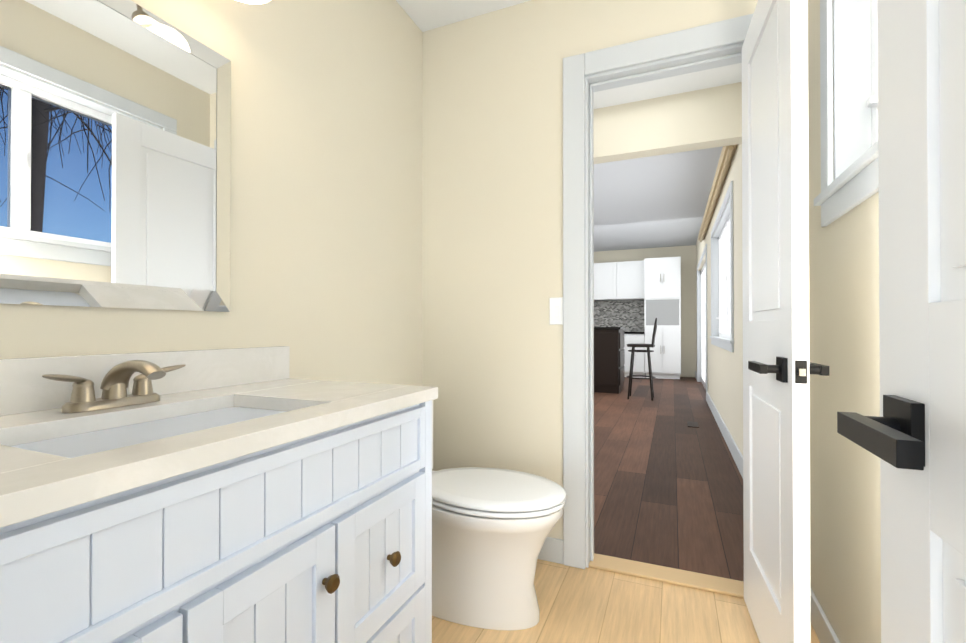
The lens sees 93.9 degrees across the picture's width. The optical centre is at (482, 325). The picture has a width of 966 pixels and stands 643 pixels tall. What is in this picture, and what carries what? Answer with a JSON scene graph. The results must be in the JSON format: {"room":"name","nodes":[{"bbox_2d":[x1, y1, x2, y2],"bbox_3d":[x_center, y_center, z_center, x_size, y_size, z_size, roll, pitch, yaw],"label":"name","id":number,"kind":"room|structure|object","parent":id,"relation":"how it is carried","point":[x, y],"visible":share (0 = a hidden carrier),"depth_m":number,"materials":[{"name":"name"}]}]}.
{"room":"bathroom","nodes":[
{"label":"bathroom","id":0,"kind":"room"},
{"bbox_2d":[0,0,422,385],"bbox_3d":[-0.935,-0.220,0.821,0.120,2.440,3.260,0,0,23],"label":"wall","id":1,"kind":"structure","parent":0,"point":[326,199],"depth_m":1.52,"materials":[{"name":"beige paint"}]},
{"bbox_2d":[0,0,230,311],"bbox_3d":[-0.827,-0.382,0.885,0.024,0.685,0.740,0,0,23],"label":"mirror","id":2,"kind":"object","parent":1,"relation":"attached to","point":[115,149],"visible":1,"depth_m":0.95,"materials":[{"name":"silver mirror"}]},
{"bbox_2d":[236,0,269,4],"bbox_3d":[-0.737,-0.957,0.851,0.221,0.225,0.736,0,0,23],"label":"sconce","id":3,"kind":"object","parent":1,"relation":"attached to","point":[258,2],"visible":1,"depth_m":1.18,"materials":[{"name":"white glass"}]},
{"bbox_2d":[396,0,741,251],"bbox_3d":[0.063,-1.582,4.907,4.560,0.340,11.550,0,0,23],"label":"ceiling","id":4,"kind":"structure","parent":0,"point":[657,201],"depth_m":5.12,"materials":[{"name":"white paint"}]},
{"bbox_2d":[422,0,757,539],"bbox_3d":[0.448,-0.212,1.942,1.560,2.440,0.120,0,0,23],"label":"wall","id":5,"kind":"structure","parent":0,"point":[492,225],"depth_m":2.03,"materials":[{"name":"beige paint"}]},
{"bbox_2d":[537,537,562,563],"bbox_3d":[0.037,0.959,2.035,0.661,0.100,0.012,0,0,23],"label":"baseboard","id":6,"kind":"structure","parent":5,"relation":"attached to","point":[551,550],"depth_m":1.92,"materials":[{"name":"white paint"}]},
{"bbox_2d":[549,297,562,324],"bbox_3d":[0.318,-0.062,1.925,0.070,0.116,0.010,0,0,23],"label":"light switch","id":7,"kind":"object","parent":5,"relation":"attached to","point":[556,309],"visible":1,"depth_m":1.92,"materials":[{"name":"white plastic"}]},
{"bbox_2d":[563,13,753,568],"bbox_3d":[0.738,-0.064,1.819,0.804,2.142,0.158,0,0,23],"label":"door frame","id":8,"kind":"structure","parent":5,"relation":"attached to","point":[687,51],"depth_m":1.88,"materials":[{"name":"white paint"}]},
{"bbox_2d":[589,553,743,597],"bbox_3d":[0.738,1.001,1.812,0.630,0.012,0.110,0,0,23],"label":"threshold","id":9,"kind":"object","parent":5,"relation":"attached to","point":[715,584],"depth_m":1.79,"materials":[{"name":"brown wood"}]},
{"bbox_2d":[742,0,828,642],"bbox_3d":[0.870,-0.015,1.370,0.151,2.022,0.615,0,0,20],"label":"door","id":10,"kind":"structure","parent":5,"relation":"in","point":[778,367],"depth_m":1.24,"materials":[{"name":"white paint"}]},
{"bbox_2d":[432,377,819,642],"bbox_3d":[0.132,1.058,4.860,4.710,0.060,11.550,0,0,23],"label":"floor","id":11,"kind":"structure","parent":0,"point":[668,486],"depth_m":2.17,"materials":[{"name":"brown wood"}]},
{"bbox_2d":[0,346,437,642],"bbox_3d":[-0.551,0.531,0.849,0.558,0.940,0.975,0,0,23],"label":"bathroom vanity","id":12,"kind":"object","parent":11,"relation":"on","point":[247,495],"visible":1,"depth_m":0.74,"materials":[{"name":"white"}]},
{"bbox_2d":[42,360,185,412],"bbox_3d":[-0.688,0.114,0.883,0.165,0.093,0.249,0,0,23],"label":"faucet","id":13,"kind":"object","parent":12,"relation":"on","point":[115,383],"visible":1,"depth_m":0.87,"materials":[{"name":"silver metal"}]},
{"bbox_2d":[432,399,566,629],"bbox_3d":[-0.090,0.644,1.647,0.789,0.725,0.410,0,0,23],"label":"toilet","id":14,"kind":"object","parent":11,"relation":"on","point":[492,528],"visible":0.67,"depth_m":1.50,"materials":[{"name":"white ceramic"}]},
{"bbox_2d":[594,327,625,393],"bbox_3d":[1.415,0.536,7.579,1.830,1.020,0.810,0,0,23],"label":"kitchen island","id":15,"kind":"object","parent":11,"relation":"on","point":[609,363],"visible":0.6,"depth_m":6.96,"materials":[{"name":"black wood"}]},
{"bbox_2d":[624,332,645,377],"bbox_3d":[3.082,0.613,9.398,0.559,0.890,0.598,0,0,23],"label":"base cabinet","id":16,"kind":"object","parent":11,"relation":"on","point":[629,337],"depth_m":9.09,"materials":[{"name":"white wood"}]},
{"bbox_2d":[626,318,656,400],"bbox_3d":[2.264,0.465,6.435,0.423,1.149,0.400,0,0,23],"label":"bar stool","id":17,"kind":"object","parent":11,"relation":"on","point":[631,376],"visible":1,"depth_m":6.34,"materials":[{"name":"black metal"}]},
{"bbox_2d":[644,256,680,378],"bbox_3d":[3.646,-0.144,9.150,0.670,2.400,0.628,0,0,23],"label":"tall cabinet","id":18,"kind":"object","parent":11,"relation":"on","point":[662,290],"visible":0.96,"depth_m":8.89,"materials":[{"name":"white wood"}]},
{"bbox_2d":[687,421,698,427],"bbox_3d":[2.173,1.023,4.669,0.100,0.006,0.280,0,0,23],"label":"floor vent","id":19,"kind":"object","parent":11,"relation":"in","point":[692,424],"visible":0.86,"depth_m":4.65,"materials":[{"name":"black metal"}]},
{"bbox_2d":[594,245,695,376],"bbox_3d":[2.272,-0.287,10.152,4.560,2.700,0.150,0,0,23],"label":"wall","id":20,"kind":"structure","parent":0,"point":[687,254],"depth_m":9.28,"materials":[{"name":"beige paint"}]},
{"bbox_2d":[594,262,617,299],"bbox_3d":[2.616,-0.945,9.743,0.559,0.790,0.342,0,0,23],"label":"upper cabinet","id":21,"kind":"object","parent":20,"relation":"attached to","point":[605,274],"depth_m":9.56,"materials":[{"name":"white wood"}]},
{"bbox_2d":[618,260,643,299],"bbox_3d":[3.132,-0.946,9.526,0.559,0.790,0.342,0,0,23],"label":"upper cabinet","id":22,"kind":"object","parent":20,"relation":"attached to","point":[624,280],"depth_m":9.37,"materials":[{"name":"white wood"}]},
{"bbox_2d":[593,82,741,163],"bbox_3d":[-0.505,-1.391,3.555,4.560,0.580,0.120,0,0,23],"label":"wall","id":23,"kind":"structure","parent":0,"point":[711,117],"depth_m":2.80,"materials":[{"name":"beige paint"}]},
{"bbox_2d":[696,0,880,642],"bbox_3d":[2.239,-0.328,3.983,0.160,2.700,11.550,0,0,23],"label":"wall","id":24,"kind":"structure","parent":0,"point":[845,552],"depth_m":1.33,"materials":[{"name":"beige paint"}]},
{"bbox_2d":[697,244,707,391],"bbox_3d":[3.613,-0.036,7.336,0.126,2.160,2.560,0,0,23],"label":"glass door","id":25,"kind":"structure","parent":24,"relation":"in","point":[702,376],"depth_m":8.36,"materials":[{"name":"white glass"}]},
{"bbox_2d":[698,144,736,241],"bbox_3d":[2.546,-1.328,5.027,0.073,0.126,3.900,0,0,23],"label":"valance","id":26,"kind":"object","parent":24,"relation":"attached to","point":[725,159],"visible":0.73,"depth_m":4.19,"materials":[{"name":"beige wood"}]},
{"bbox_2d":[695,371,742,477],"bbox_3d":[2.746,0.967,5.448,0.044,0.130,8.138,0,0,23],"label":"baseboard","id":27,"kind":"structure","parent":24,"relation":"attached to","point":[736,454],"depth_m":3.81,"materials":[{"name":"white paint"}]},
{"bbox_2d":[710,181,733,351],"bbox_3d":[2.386,-0.455,4.438,0.140,1.340,2.080,0,0,23],"label":"window","id":28,"kind":"structure","parent":24,"relation":"in","point":[722,302],"depth_m":4.79,"materials":[{"name":"white glass"}]},
{"bbox_2d":[810,587,839,642],"bbox_3d":[0.777,0.950,0.743,0.028,0.100,1.819,0,0,23],"label":"baseboard","id":29,"kind":"structure","parent":24,"relation":"attached to","point":[824,631],"depth_m":1.42,"materials":[{"name":"white paint"}]},
{"bbox_2d":[814,0,878,226],"bbox_3d":[0.868,-0.750,0.798,0.165,0.880,1.290,0,0,23],"label":"bathroom window","id":30,"kind":"structure","parent":24,"relation":"in","point":[849,39],"depth_m":1.30,"materials":[{"name":"white paint"}]},
{"bbox_2d":[837,0,965,642],"bbox_3d":[0.379,-0.022,0.257,0.151,2.022,0.615,0,0,22],"label":"door","id":31,"kind":"structure","parent":24,"relation":"in","point":[912,437],"depth_m":0.44,"materials":[{"name":"white paint"}]}
]}

